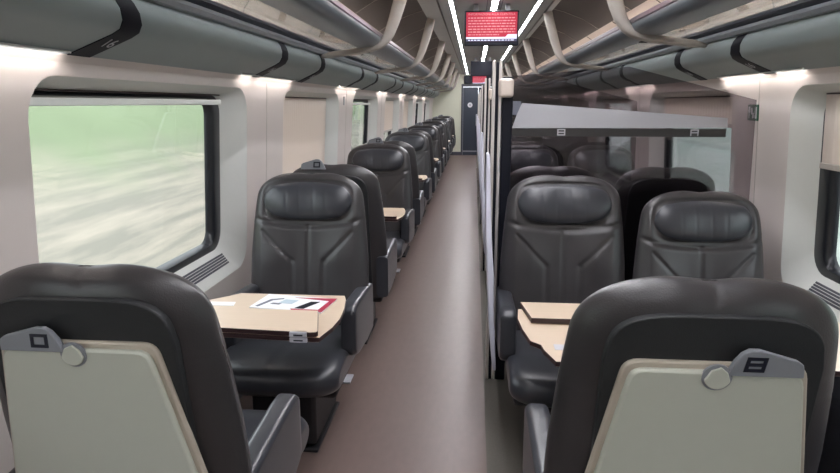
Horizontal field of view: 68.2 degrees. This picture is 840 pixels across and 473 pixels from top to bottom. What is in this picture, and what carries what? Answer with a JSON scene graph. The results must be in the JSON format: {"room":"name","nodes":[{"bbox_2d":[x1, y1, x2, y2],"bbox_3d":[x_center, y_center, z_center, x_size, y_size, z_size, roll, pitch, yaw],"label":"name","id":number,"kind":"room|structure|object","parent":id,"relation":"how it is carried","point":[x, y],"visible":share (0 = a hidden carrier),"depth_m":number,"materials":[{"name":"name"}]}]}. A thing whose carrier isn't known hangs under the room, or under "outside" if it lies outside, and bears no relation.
{"room":"train carriage","nodes":[
{"label":"train carriage","id":0,"kind":"room"},
{"bbox_2d":[0,46,433,472],"bbox_3d":[-0.522,-1.190,8.926,0.126,1.728,21.000,1,12,5],"label":"wall","id":1,"kind":"structure","parent":0,"point":[21,70],"depth_m":2.11,"materials":[{"name":"beige plastic"}]},
{"bbox_2d":[0,42,70,53],"bbox_3d":[-1.093,-0.451,1.379,0.016,0.011,0.980,1,12,5],"label":"wall light","id":2,"kind":"object","parent":1,"relation":"attached to","point":[1,43],"visible":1,"depth_m":1.70,"materials":[{"name":"white plastic"}]},
{"bbox_2d":[31,76,246,291],"bbox_3d":[-1.116,-0.152,2.677,0.182,0.990,1.730,1,12,5],"label":"window","id":3,"kind":"structure","parent":1,"relation":"in","point":[222,251],"depth_m":3.29,"materials":[{"name":"plastic"}]},
{"bbox_2d":[29,88,220,105],"bbox_3d":[-1.113,-0.561,2.525,0.023,0.052,1.470,1,12,5],"label":"window blind","id":4,"kind":"object","parent":3,"relation":"attached to","point":[34,101],"visible":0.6,"depth_m":2.27,"materials":[{"name":"plastic"}]},
{"bbox_2d":[183,253,228,284],"bbox_3d":[-1.131,0.259,2.767,0.037,0.054,1.349,1,12,5],"label":"vent","id":5,"kind":"object","parent":3,"relation":"attached to","point":[212,265],"depth_m":3.19,"materials":[{"name":"plastic"}]},
{"bbox_2d":[0,0,439,97],"bbox_3d":[-0.380,-2.116,8.714,0.183,0.185,21.000,1,12,5],"label":"trim","id":6,"kind":"structure","parent":1,"relation":"attached to","point":[139,31],"depth_m":2.20,"materials":[{"name":"grey plastic"}]},
{"bbox_2d":[266,104,266,180],"bbox_3d":[-0.958,-0.339,3.855,0.078,1.200,0.005,1,12,5],"label":"trim","id":7,"kind":"structure","parent":1,"relation":"attached to","point":[266,104],"depth_m":3.80,"materials":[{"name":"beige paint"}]},
{"bbox_2d":[242,73,295,80],"bbox_3d":[-0.889,-0.954,3.717,0.016,0.011,0.980,1,12,5],"label":"wall light","id":8,"kind":"object","parent":1,"relation":"attached to","point":[242,73],"visible":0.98,"depth_m":3.63,"materials":[{"name":"white plastic"}]},
{"bbox_2d":[210,293,345,342],"bbox_3d":[-0.694,0.418,2.591,0.753,0.252,0.526,1,12,5],"label":"folding table","id":9,"kind":"object","parent":1,"relation":"attached to","point":[239,320],"visible":0.48,"depth_m":2.42,"materials":[{"name":"brown wood"}]},
{"bbox_2d":[211,302,234,305],"bbox_3d":[-0.856,0.290,2.683,0.120,0.002,0.050,1,12,5],"label":"leaflet","id":10,"kind":"object","parent":9,"relation":"on","point":[213,303],"visible":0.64,"depth_m":2.68,"materials":[{"name":"white paper"}]},
{"bbox_2d":[249,294,336,313],"bbox_3d":[-0.544,0.288,2.680,0.326,0.007,0.185,3,12,13],"label":"magazine","id":11,"kind":"object","parent":9,"relation":"on","point":[271,301],"visible":0.98,"depth_m":2.67,"materials":[{"name":"white paper"}]},
{"bbox_2d":[256,298,283,305],"bbox_3d":[-0.649,0.284,2.684,0.129,0.001,0.085,-4,13,-18],"label":"picture","id":12,"kind":"object","parent":11,"relation":"on","point":[264,301],"depth_m":2.68},
{"bbox_2d":[279,299,298,303],"bbox_3d":[-0.570,0.283,2.693,0.070,0.001,0.050,3,12,13],"label":"picture","id":13,"kind":"object","parent":11,"relation":"on","point":[281,301],"depth_m":2.69},
{"bbox_2d":[295,302,318,308],"bbox_3d":[-0.480,0.292,2.647,0.037,0.001,0.120,8,14,32],"label":"picture","id":14,"kind":"object","parent":11,"relation":"on","point":[299,305],"depth_m":2.64},
{"bbox_2d":[285,91,338,164],"bbox_3d":[-0.912,-0.655,5.015,0.182,0.990,1.730,1,12,5],"label":"window","id":15,"kind":"structure","parent":1,"relation":"in","point":[332,102],"depth_m":5.74,"materials":[{"name":"plastic"}]},
{"bbox_2d":[282,97,325,173],"bbox_3d":[-0.930,-0.723,4.938,0.055,0.752,1.470,1,12,5],"label":"window blind","id":16,"kind":"object","parent":15,"relation":"attached to","point":[304,118],"visible":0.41,"depth_m":4.88,"materials":[{"name":"beige fabric"}]},
{"bbox_2d":[353,95,377,143],"bbox_3d":[-0.708,-1.159,7.353,0.182,0.990,1.730,1,12,5],"label":"window","id":17,"kind":"structure","parent":1,"relation":"in","point":[370,111],"depth_m":8.02,"materials":[{"name":"plastic"}]},
{"bbox_2d":[353,99,369,104],"bbox_3d":[-0.706,-1.561,7.202,0.022,0.066,1.470,1,12,5],"label":"window blind","id":18,"kind":"object","parent":17,"relation":"attached to","point":[353,99],"visible":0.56,"depth_m":7.29,"materials":[{"name":"plastic"}]},
{"bbox_2d":[383,97,398,140],"bbox_3d":[-0.505,-1.662,9.691,0.182,0.990,1.730,1,12,5],"label":"window","id":19,"kind":"structure","parent":1,"relation":"in","point":[396,100],"depth_m":10.40,"materials":[{"name":"plastic"}]},
{"bbox_2d":[384,100,393,132],"bbox_3d":[-0.515,-1.859,9.585,0.039,0.486,1.470,1,12,5],"label":"window blind","id":20,"kind":"object","parent":19,"relation":"attached to","point":[388,118],"visible":0.63,"depth_m":9.79,"materials":[{"name":"beige paint"}]},
{"bbox_2d":[383,208,405,221],"bbox_3d":[-0.490,-0.086,4.931,0.753,0.252,0.521,1,12,5],"label":"folding table","id":21,"kind":"object","parent":1,"relation":"attached to","point":[390,214],"visible":0.22,"depth_m":4.79,"materials":[{"name":"brown wood"}]},
{"bbox_2d":[404,99,412,127],"bbox_3d":[-0.301,-2.165,12.028,0.182,0.990,1.730,1,12,5],"label":"window","id":22,"kind":"structure","parent":1,"relation":"in","point":[410,101],"depth_m":12.76,"materials":[{"name":"glass"}]},
{"bbox_2d":[403,101,407,127],"bbox_3d":[-0.320,-2.233,11.952,0.055,0.752,1.470,1,12,5],"label":"window blind","id":23,"kind":"object","parent":22,"relation":"attached to","point":[405,111],"visible":0.27,"depth_m":12.24,"materials":[{"name":"beige paint"}]},
{"bbox_2d":[415,99,422,123],"bbox_3d":[-0.098,-2.669,14.366,0.182,0.990,1.730,1,12,5],"label":"window","id":24,"kind":"structure","parent":1,"relation":"in","point":[418,115],"depth_m":15.05,"materials":[{"name":"glass"}]},
{"bbox_2d":[418,175,426,181],"bbox_3d":[-0.286,-0.589,7.269,0.753,0.252,0.521,1,12,5],"label":"folding table","id":25,"kind":"object","parent":1,"relation":"attached to","point":[422,178],"visible":0.25,"depth_m":7.13,"materials":[{"name":"brown wood"}]},
{"bbox_2d":[424,100,428,120],"bbox_3d":[0.106,-3.172,16.704,0.182,0.990,1.730,1,12,5],"label":"window","id":26,"kind":"structure","parent":1,"relation":"in","point":[426,107],"depth_m":17.41,"materials":[{"name":"glass"}]},
{"bbox_2d":[212,0,429,69],"bbox_3d":[-0.326,-2.309,8.668,0.280,0.530,21.000,1,12,5],"label":"cove","id":27,"kind":"object","parent":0,"point":[234,1],"visible":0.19,"depth_m":3.12,"materials":[{"name":"beige plastic"}]},
{"bbox_2d":[240,155,525,472],"bbox_3d":[0.755,-0.298,9.007,4.000,0.051,21.000,1,12,5],"label":"floor","id":28,"kind":"structure","parent":0,"point":[413,401],"depth_m":3.64,"materials":[{"name":"brown plastic"}]},
{"bbox_2d":[0,262,308,472],"bbox_3d":[-0.734,0.591,1.859,0.654,1.221,0.990,1,12,5],"label":"seat","id":29,"kind":"object","parent":28,"relation":"on","point":[105,368],"visible":1,"depth_m":1.42,"materials":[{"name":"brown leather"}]},
{"bbox_2d":[2,339,207,472],"bbox_3d":[-0.763,0.511,1.487,0.560,0.594,0.138,1,12,5],"label":"tray","id":30,"kind":"object","parent":29,"relation":"on","point":[69,405],"depth_m":1.43,"materials":[{"name":"grey plastic"}]},
{"bbox_2d":[242,409,308,453],"bbox_3d":[-0.722,0.765,2.045,0.580,0.153,0.700,1,12,5],"label":"seat cushion","id":31,"kind":"object","parent":29,"relation":"on","point":[252,418],"depth_m":2.23,"materials":[{"name":"leather"}]},
{"bbox_2d":[224,173,372,451],"bbox_3d":[-0.603,0.330,3.075,0.654,1.221,0.990,1,12,5],"label":"seat","id":32,"kind":"object","parent":28,"relation":"on","point":[310,233],"visible":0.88,"depth_m":3.19,"materials":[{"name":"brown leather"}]},
{"bbox_2d":[227,325,354,397],"bbox_3d":[-0.615,0.564,2.978,0.580,0.153,0.700,1,12,5],"label":"seat cushion","id":33,"kind":"object","parent":32,"relation":"on","point":[260,367],"depth_m":2.71,"materials":[{"name":"leather"}]},
{"bbox_2d":[293,159,396,343],"bbox_3d":[-0.502,0.075,4.171,0.654,1.257,0.990,1,12,5],"label":"seat","id":34,"kind":"object","parent":28,"relation":"on","point":[382,251],"visible":0.32,"depth_m":3.81,"materials":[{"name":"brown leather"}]},
{"bbox_2d":[347,144,414,284],"bbox_3d":[-0.399,-0.174,5.413,0.654,1.221,0.990,1,12,5],"label":"seat","id":35,"kind":"object","parent":28,"relation":"on","point":[390,163],"visible":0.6,"depth_m":5.54,"materials":[{"name":"black leather"}]},
{"bbox_2d":[386,231,406,258],"bbox_3d":[-0.412,0.061,5.316,0.580,0.153,0.700,1,12,5],"label":"seat cushion","id":36,"kind":"object","parent":35,"relation":"on","point":[401,238],"depth_m":5.21,"materials":[{"name":"leather"}]},
{"bbox_2d":[365,137,423,256],"bbox_3d":[-0.299,-0.428,6.509,0.654,1.257,0.990,1,12,5],"label":"seat","id":37,"kind":"object","parent":28,"relation":"on","point":[418,195],"visible":0.22,"depth_m":6.16,"materials":[{"name":"black leather"}]},
{"bbox_2d":[385,132,431,235],"bbox_3d":[-0.196,-0.677,7.751,0.654,1.221,0.990,1,12,5],"label":"seat","id":38,"kind":"object","parent":28,"relation":"on","point":[418,141],"visible":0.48,"depth_m":7.87,"materials":[{"name":"black leather"}]},
{"bbox_2d":[397,128,436,215],"bbox_3d":[-0.095,-0.932,8.847,0.654,1.257,0.990,1,12,5],"label":"seat","id":39,"kind":"object","parent":28,"relation":"on","point":[433,170],"visible":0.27,"depth_m":8.49,"materials":[{"name":"black leather"}]},
{"bbox_2d":[407,125,440,203],"bbox_3d":[0.008,-1.181,10.088,0.654,1.221,0.990,1,12,5],"label":"seat","id":40,"kind":"object","parent":28,"relation":"on","point":[432,131],"visible":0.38,"depth_m":10.21,"materials":[{"name":"black leather"}]},
{"bbox_2d":[413,122,444,192],"bbox_3d":[0.109,-1.435,11.185,0.654,1.257,0.990,1,12,5],"label":"seat","id":41,"kind":"object","parent":28,"relation":"on","point":[419,123],"visible":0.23,"depth_m":10.85,"materials":[{"name":"black leather"}]},
{"bbox_2d":[421,121,446,184],"bbox_3d":[0.211,-1.684,12.426,0.654,1.221,0.990,1,12,5],"label":"seat","id":42,"kind":"object","parent":28,"relation":"on","point":[440,125],"visible":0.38,"depth_m":12.55,"materials":[{"name":"black leather"}]},
{"bbox_2d":[425,119,449,175],"bbox_3d":[0.312,-1.938,13.522,0.654,1.257,0.990,1,12,5],"label":"seat","id":43,"kind":"object","parent":28,"relation":"on","point":[444,123],"visible":0.11,"depth_m":13.18,"materials":[{"name":"black leather"}]},
{"bbox_2d":[431,118,451,168],"bbox_3d":[0.415,-2.187,14.764,0.654,1.221,0.990,1,12,5],"label":"seat","id":44,"kind":"object","parent":28,"relation":"on","point":[446,121],"visible":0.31,"depth_m":14.89,"materials":[{"name":"black leather"}]},
{"bbox_2d":[433,116,452,165],"bbox_3d":[0.516,-2.442,15.860,0.654,1.257,0.990,1,12,5],"label":"seat","id":45,"kind":"object","parent":28,"relation":"on","point":[436,116],"visible":0.15,"depth_m":15.51,"materials":[{"name":"black leather"}]},
{"bbox_2d":[438,116,454,161],"bbox_3d":[0.619,-2.691,17.102,0.654,1.221,0.990,1,12,5],"label":"seat","id":46,"kind":"object","parent":28,"relation":"on","point":[447,117],"visible":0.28,"depth_m":17.24,"materials":[{"name":"black leather"}]},
{"bbox_2d":[439,115,455,157],"bbox_3d":[0.720,-2.945,18.198,0.654,1.257,0.990,1,12,5],"label":"seat","id":47,"kind":"object","parent":28,"relation":"on","point":[439,115],"visible":0.17,"depth_m":17.87,"materials":[{"name":"black leather"}]},
{"bbox_2d":[476,94,478,159],"bbox_3d":[2.061,-2.503,14.856,1.417,1.800,0.558,1,12,5],"label":"divider","id":48,"kind":"object","parent":28,"relation":"on","point":[478,94],"visible":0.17,"depth_m":14.97,"materials":[{"name":"metal"}]},
{"bbox_2d":[477,92,539,179],"bbox_3d":[1.857,-2.000,12.518,1.417,1.800,0.558,1,12,5],"label":"divider","id":49,"kind":"object","parent":28,"relation":"on","point":[479,92],"visible":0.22,"depth_m":12.62,"materials":[{"name":"metal"}]},
{"bbox_2d":[489,135,531,143],"bbox_3d":[1.111,-0.654,7.642,0.654,1.221,0.990,1,12,5],"label":"seat","id":50,"kind":"object","parent":28,"relation":"on","point":[514,138],"visible":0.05,"depth_m":7.75,"materials":[{"name":"black leather"}]},
{"bbox_2d":[479,85,557,223],"bbox_3d":[1.450,-0.993,7.843,1.417,1.800,0.558,1,12,5],"label":"divider","id":51,"kind":"object","parent":28,"relation":"on","point":[483,87],"visible":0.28,"depth_m":7.97,"materials":[{"name":"glass"}]},
{"bbox_2d":[478,89,562,196],"bbox_3d":[1.653,-1.496,10.181,1.417,1.800,0.558,1,12,5],"label":"divider","id":52,"kind":"object","parent":28,"relation":"on","point":[479,119],"visible":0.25,"depth_m":10.32,"materials":[{"name":"metal"}]},
{"bbox_2d":[500,141,546,147],"bbox_3d":[1.004,-0.387,6.404,0.654,1.221,0.990,1,12,5],"label":"seat","id":53,"kind":"object","parent":28,"relation":"on","point":[513,142],"visible":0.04,"depth_m":5.93,"materials":[{"name":"black leather"}]},
{"bbox_2d":[498,144,557,211],"bbox_3d":[0.908,-0.150,5.304,0.654,1.221,0.990,1,12,5],"label":"seat","id":54,"kind":"object","parent":28,"relation":"on","point":[522,156],"visible":0.2,"depth_m":5.42,"materials":[{"name":"black leather"}]},
{"bbox_2d":[535,136,542,142],"bbox_3d":[1.861,-0.879,8.688,0.654,1.221,0.990,1,12,5],"label":"seat","id":55,"kind":"object","parent":28,"relation":"on","point":[538,138],"visible":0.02,"depth_m":8.28,"materials":[{"name":"black leather"}]},
{"bbox_2d":[496,166,595,288],"bbox_3d":[0.800,0.116,4.067,0.654,1.221,0.990,1,12,5],"label":"seat","id":56,"kind":"object","parent":28,"relation":"on","point":[518,175],"visible":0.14,"depth_m":3.60,"materials":[{"name":"black leather"}]},
{"bbox_2d":[480,78,630,270],"bbox_3d":[1.246,-0.490,5.505,1.417,1.800,0.558,1,12,5],"label":"divider","id":57,"kind":"object","parent":28,"relation":"on","point":[485,145],"visible":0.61,"depth_m":5.64,"materials":[{"name":"glass"}]},
{"bbox_2d":[495,175,624,415],"bbox_3d":[0.704,0.353,2.966,0.654,1.221,0.990,1,12,5],"label":"seat","id":58,"kind":"object","parent":28,"relation":"on","point":[563,241],"visible":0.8,"depth_m":3.10,"materials":[{"name":"black leather"}]},
{"bbox_2d":[505,330,558,407],"bbox_3d":[0.692,0.588,2.869,0.580,0.153,0.700,1,12,5],"label":"seat cushion","id":59,"kind":"object","parent":58,"relation":"on","point":[532,377],"depth_m":2.63,"materials":[{"name":"leather"}]},
{"bbox_2d":[540,136,585,160],"bbox_3d":[1.765,-0.642,7.588,0.654,1.221,0.990,1,12,5],"label":"seat","id":60,"kind":"object","parent":28,"relation":"on","point":[556,143],"visible":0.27,"depth_m":7.71,"materials":[{"name":"black leather"}]},
{"bbox_2d":[558,141,612,165],"bbox_3d":[1.657,-0.376,6.350,0.654,1.221,0.990,1,12,5],"label":"seat","id":61,"kind":"object","parent":28,"relation":"on","point":[565,152],"visible":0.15,"depth_m":5.91,"materials":[{"name":"black leather"}]},
{"bbox_2d":[567,145,634,187],"bbox_3d":[1.562,-0.139,5.250,0.654,1.221,0.990,1,12,5],"label":"seat","id":62,"kind":"object","parent":28,"relation":"on","point":[608,163],"visible":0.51,"depth_m":5.38,"materials":[{"name":"black leather"}]},
{"bbox_2d":[485,60,754,379],"bbox_3d":[1.043,0.014,3.167,1.417,1.800,0.558,1,12,5],"label":"divider","id":63,"kind":"object","parent":28,"relation":"on","point":[531,119],"visible":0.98,"depth_m":3.30,"materials":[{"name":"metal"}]},
{"bbox_2d":[615,167,714,279],"bbox_3d":[1.454,0.128,4.012,0.654,1.221,0.990,1,12,5],"label":"seat","id":64,"kind":"object","parent":28,"relation":"on","point":[635,188],"visible":0.35,"depth_m":3.56,"materials":[{"name":"black leather"}]},
{"bbox_2d":[517,302,839,375],"bbox_3d":[1.020,0.690,2.462,1.270,0.775,0.720,1,12,5],"label":"folding table","id":65,"kind":"object","parent":28,"relation":"on","point":[544,326],"visible":0.22,"depth_m":2.41,"materials":[{"name":"brown wood"}]},
{"bbox_2d":[522,276,838,472],"bbox_3d":[0.638,0.616,1.745,0.654,1.221,0.990,1,12,5],"label":"seat","id":66,"kind":"object","parent":28,"relation":"on","point":[657,374],"visible":1,"depth_m":1.29,"materials":[{"name":"black leather"}]},
{"bbox_2d":[585,358,806,472],"bbox_3d":[0.609,0.536,1.373,0.560,0.594,0.138,1,12,5],"label":"tray","id":67,"kind":"object","parent":66,"relation":"on","point":[643,415],"depth_m":1.31,"materials":[{"name":"grey plastic"}]},
{"bbox_2d":[633,191,763,278],"bbox_3d":[1.353,0.441,2.867,0.654,1.221,0.990,1,12,5],"label":"seat","id":68,"kind":"object","parent":28,"relation":"on","point":[711,234],"visible":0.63,"depth_m":3.01,"materials":[{"name":"black leather"}]},
{"bbox_2d":[338,0,454,79],"bbox_3d":[0.040,-2.652,8.562,0.465,0.200,21.000,1,12,5],"label":"ceiling","id":69,"kind":"structure","parent":0,"point":[376,14],"depth_m":6.38,"materials":[{"name":"plastic"}]},
{"bbox_2d":[146,0,459,91],"bbox_3d":[-0.015,-2.449,8.606,0.716,0.561,20.950,1,12,5],"label":"luggage rack","id":70,"kind":"object","parent":69,"relation":"attached to","point":[325,28],"visible":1,"depth_m":3.49,"materials":[{"name":"grey metal"}]},
{"bbox_2d":[432,74,522,151],"bbox_3d":[1.773,-3.731,18.989,3.250,2.460,0.060,1,12,5],"label":"wall","id":71,"kind":"structure","parent":0,"point":[448,103],"depth_m":18.97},
{"bbox_2d":[417,0,462,73],"bbox_3d":[0.327,-2.728,8.521,0.190,0.054,21.000,1,12,5],"label":"trim","id":72,"kind":"structure","parent":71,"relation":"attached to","point":[430,7],"depth_m":7.11,"materials":[{"name":"grey plastic"}]},
{"bbox_2d":[436,0,463,74],"bbox_3d":[0.428,-2.714,8.515,0.014,0.038,21.000,1,12,5],"label":"trim","id":73,"kind":"structure","parent":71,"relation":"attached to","point":[436,0],"depth_m":7.12,"materials":[{"name":"black metal"}]},
{"bbox_2d":[451,152,460,154],"bbox_3d":[0.805,-2.586,19.279,0.915,0.100,0.020,1,12,5],"label":"baseboard","id":74,"kind":"structure","parent":71,"relation":"attached to","point":[452,153],"depth_m":19.25,"materials":[{"name":"plastic"}]},
{"bbox_2d":[461,84,491,154],"bbox_3d":[1.768,-3.568,18.994,1.015,2.140,0.100,1,12,5],"label":"door","id":75,"kind":"structure","parent":71,"relation":"in","point":[469,92],"depth_m":18.99,"materials":[{"name":"metal"}]},
{"bbox_2d":[464,75,491,83],"bbox_3d":[1.792,-4.733,18.706,0.920,0.245,0.064,1,12,5],"label":"display","id":76,"kind":"object","parent":71,"relation":"attached to","point":[468,79],"visible":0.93,"depth_m":18.69,"materials":[{"name":"red"}]},
{"bbox_2d":[502,0,560,68],"bbox_3d":[1.462,-2.707,8.427,0.090,0.054,21.000,1,12,5],"label":"trim","id":77,"kind":"structure","parent":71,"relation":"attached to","point":[556,2],"depth_m":7.13,"materials":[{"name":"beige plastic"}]},
{"bbox_2d":[438,0,552,73],"bbox_3d":[0.919,-2.704,8.475,0.980,0.020,21.000,1,12,5],"label":"ceiling","id":78,"kind":"structure","parent":0,"point":[524,7],"depth_m":6.53,"materials":[{"name":"grey plastic"}]},
{"bbox_2d":[448,0,467,73],"bbox_3d":[0.546,-2.697,8.509,0.052,0.012,20.800,1,12,5],"label":"recessed light","id":79,"kind":"object","parent":78,"relation":"in","point":[451,3],"visible":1,"depth_m":7.06,"materials":[{"name":"white plastic"}]},
{"bbox_2d":[471,57,492,75],"bbox_3d":[1.196,-3.248,11.855,0.450,0.340,0.060,1,12,5],"label":"display","id":80,"kind":"object","parent":78,"relation":"hanging from","point":[478,68],"visible":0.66,"depth_m":11.83,"materials":[{"name":"grey plastic"}]},
{"bbox_2d":[482,46,487,56],"bbox_3d":[1.004,-2.901,9.451,0.074,0.012,4.600,1,12,5],"label":"recessed light","id":81,"kind":"object","parent":78,"relation":"in","point":[485,48],"visible":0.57,"depth_m":10.36,"materials":[{"name":"white plastic"}]},
{"bbox_2d":[464,3,518,45],"bbox_3d":[0.632,-1.868,5.475,0.475,0.353,0.064,1,12,5],"label":"display","id":82,"kind":"object","parent":78,"relation":"hanging from","point":[494,27],"visible":1,"depth_m":5.45,"materials":[{"name":"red plastic"}]},
{"bbox_2d":[489,0,499,10],"bbox_3d":[0.521,-1.705,3.899,0.074,0.012,6.400,1,12,5],"label":"recessed light","id":83,"kind":"object","parent":78,"relation":"in","point":[494,4],"visible":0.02,"depth_m":5.44,"materials":[{"name":"white plastic"}]},
{"bbox_2d":[501,46,511,60],"bbox_3d":[1.510,-3.230,10.980,0.057,0.012,3.191,1,12,5],"label":"recessed light","id":84,"kind":"object","parent":78,"relation":"in","point":[508,49],"depth_m":10.57,"materials":[{"name":"white plastic"}]},
{"bbox_2d":[518,0,543,36],"bbox_3d":[1.129,-2.287,6.602,0.058,0.012,2.892,1,12,5],"label":"recessed light","id":85,"kind":"object","parent":78,"relation":"in","point":[537,4],"depth_m":6.09,"materials":[{"name":"white plastic"}]},
{"bbox_2d":[503,0,646,78],"bbox_3d":[1.699,-2.622,8.424,0.465,0.200,21.000,1,12,5],"label":"ceiling","id":86,"kind":"structure","parent":0,"point":[597,13],"depth_m":6.35,"materials":[{"name":"plastic"}]},
{"bbox_2d":[502,0,839,92],"bbox_3d":[1.766,-2.449,8.605,0.716,0.561,21.250,1,12,5],"label":"luggage rack","id":87,"kind":"object","parent":86,"relation":"attached to","point":[670,26],"visible":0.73,"depth_m":3.43,"materials":[{"name":"grey metal"}]},
{"bbox_2d":[514,0,664,80],"bbox_3d":[2.065,-2.267,8.469,0.280,0.530,21.000,1,12,5],"label":"cove","id":88,"kind":"object","parent":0,"point":[648,4],"visible":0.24,"depth_m":5.86,"materials":[{"name":"beige plastic"}]},
{"bbox_2d":[523,66,839,281],"bbox_3d":[2.262,-1.140,8.694,0.126,1.728,21.000,1,12,5],"label":"wall","id":89,"kind":"structure","parent":0,"point":[778,90],"depth_m":3.24,"materials":[{"name":"beige plastic"}]},
{"bbox_2d":[537,99,544,104],"bbox_3d":[2.769,-2.554,13.833,0.182,0.990,1.730,1,12,5],"label":"window","id":90,"kind":"structure","parent":89,"relation":"in","point":[541,100],"depth_m":14.29,"materials":[{"name":"glass"}]},
{"bbox_2d":[549,98,560,104],"bbox_3d":[2.566,-2.051,11.495,0.182,0.990,1.730,1,12,5],"label":"window","id":91,"kind":"structure","parent":89,"relation":"in","point":[551,101],"depth_m":12.13,"materials":[{"name":"glass"}]},
{"bbox_2d":[554,101,560,105],"bbox_3d":[2.577,-2.126,11.457,0.055,0.752,1.470,1,12,5],"label":"window blind","id":92,"kind":"object","parent":91,"relation":"attached to","point":[557,103],"visible":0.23,"depth_m":11.62,"materials":[{"name":"beige paint"}]},
{"bbox_2d":[567,97,584,128],"bbox_3d":[2.362,-1.547,9.158,0.182,0.990,1.730,1,12,5],"label":"window","id":93,"kind":"structure","parent":89,"relation":"in","point":[569,100],"depth_m":9.77,"materials":[{"name":"plastic"}]},
{"bbox_2d":[573,100,585,128],"bbox_3d":[2.363,-1.794,9.084,0.034,0.402,1.470,1,12,5],"label":"window blind","id":94,"kind":"object","parent":93,"relation":"attached to","point":[576,103],"visible":0.25,"depth_m":9.19,"materials":[{"name":"beige paint"}]},
{"bbox_2d":[595,95,628,142],"bbox_3d":[2.158,-1.044,6.820,0.182,0.990,1.730,1,12,5],"label":"window","id":95,"kind":"structure","parent":89,"relation":"in","point":[600,102],"depth_m":7.47,"materials":[{"name":"plastic"}]},
{"bbox_2d":[604,99,629,110],"bbox_3d":[2.153,-1.394,6.724,0.022,0.192,1.470,1,12,5],"label":"window blind","id":96,"kind":"object","parent":95,"relation":"attached to","point":[612,104],"visible":0.48,"depth_m":6.75,"materials":[{"name":"beige paint"}]},
{"bbox_2d":[517,10,839,97],"bbox_3d":[2.119,-2.071,8.506,0.183,0.185,21.000,1,12,5],"label":"trim","id":97,"kind":"structure","parent":89,"relation":"attached to","point":[812,42],"depth_m":3.18,"materials":[{"name":"grey plastic"}]},
{"bbox_2d":[649,89,729,167],"bbox_3d":[1.955,-0.540,4.482,0.182,0.990,1.730,1,12,5],"label":"window","id":98,"kind":"structure","parent":89,"relation":"in","point":[660,148],"depth_m":5.15,"materials":[{"name":"plastic"}]},
{"bbox_2d":[664,96,731,127],"bbox_3d":[1.950,-0.890,4.387,0.022,0.192,1.470,1,12,5],"label":"window blind","id":99,"kind":"object","parent":98,"relation":"attached to","point":[708,106],"visible":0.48,"depth_m":4.26,"materials":[{"name":"beige paint"}]},
{"bbox_2d":[747,105,758,120],"bbox_3d":[1.771,-0.659,3.297,0.012,0.084,0.120,1,12,5],"label":"sign","id":100,"kind":"object","parent":89,"relation":"attached to","point":[753,110],"visible":1,"depth_m":3.29,"materials":[{"name":"green plastic"}]},
{"bbox_2d":[753,81,759,203],"bbox_3d":[1.797,-0.226,3.332,0.078,1.200,0.005,1,12,5],"label":"trim","id":101,"kind":"structure","parent":89,"relation":"attached to","point":[759,81],"depth_m":3.28,"materials":[{"name":"beige paint"}]},
{"bbox_2d":[717,68,802,77],"bbox_3d":[1.728,-0.844,3.204,0.016,0.011,0.980,1,12,5],"label":"wall light","id":102,"kind":"object","parent":89,"relation":"attached to","point":[795,68],"visible":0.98,"depth_m":3.11,"materials":[{"name":"white plastic"}]},
{"bbox_2d":[781,83,839,322],"bbox_3d":[1.751,-0.037,2.144,0.182,0.990,1.730,1,12,5],"label":"window","id":103,"kind":"structure","parent":89,"relation":"in","point":[809,262],"depth_m":2.89,"materials":[{"name":"plastic"}]},
{"bbox_2d":[808,281,839,310],"bbox_3d":[1.767,0.375,2.232,0.037,0.054,1.349,1,12,5],"label":"vent","id":104,"kind":"object","parent":103,"relation":"attached to","point":[829,292],"depth_m":2.77,"materials":[{"name":"plastic"}]},
{"bbox_2d":[819,93,839,171],"bbox_3d":[1.750,-0.318,2.063,0.030,0.332,1.470,1,12,5],"label":"window blind","id":105,"kind":"object","parent":103,"relation":"attached to","point":[830,154],"visible":1,"depth_m":2.72,"materials":[{"name":"beige fabric"}]},
{"bbox_2d":[817,376,839,472],"bbox_3d":[2.284,-0.539,8.822,0.120,0.500,21.000,1,12,5],"label":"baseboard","id":106,"kind":"structure","parent":89,"relation":"attached to","point":[829,462],"depth_m":2.55,"materials":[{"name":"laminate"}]},
{"label":"outside","id":107,"kind":"structure","parent":0,"visible":0},
{"bbox_2d":[28,102,363,267],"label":"window","id":108,"kind":"structure","parent":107,"point":[116,184],"depth_m":9.00,"materials":[{"name":"clear glass"}]},
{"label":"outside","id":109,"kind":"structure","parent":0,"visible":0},
{"bbox_2d":[578,128,839,265],"bbox_3d":[13.382,-2.571,14.707,20.660,4.505,60.000,1,12,5],"label":"embankment","id":110,"kind":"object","parent":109,"point":[710,155],"visible":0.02,"depth_m":13.43,"materials":[{"name":"green plant"}]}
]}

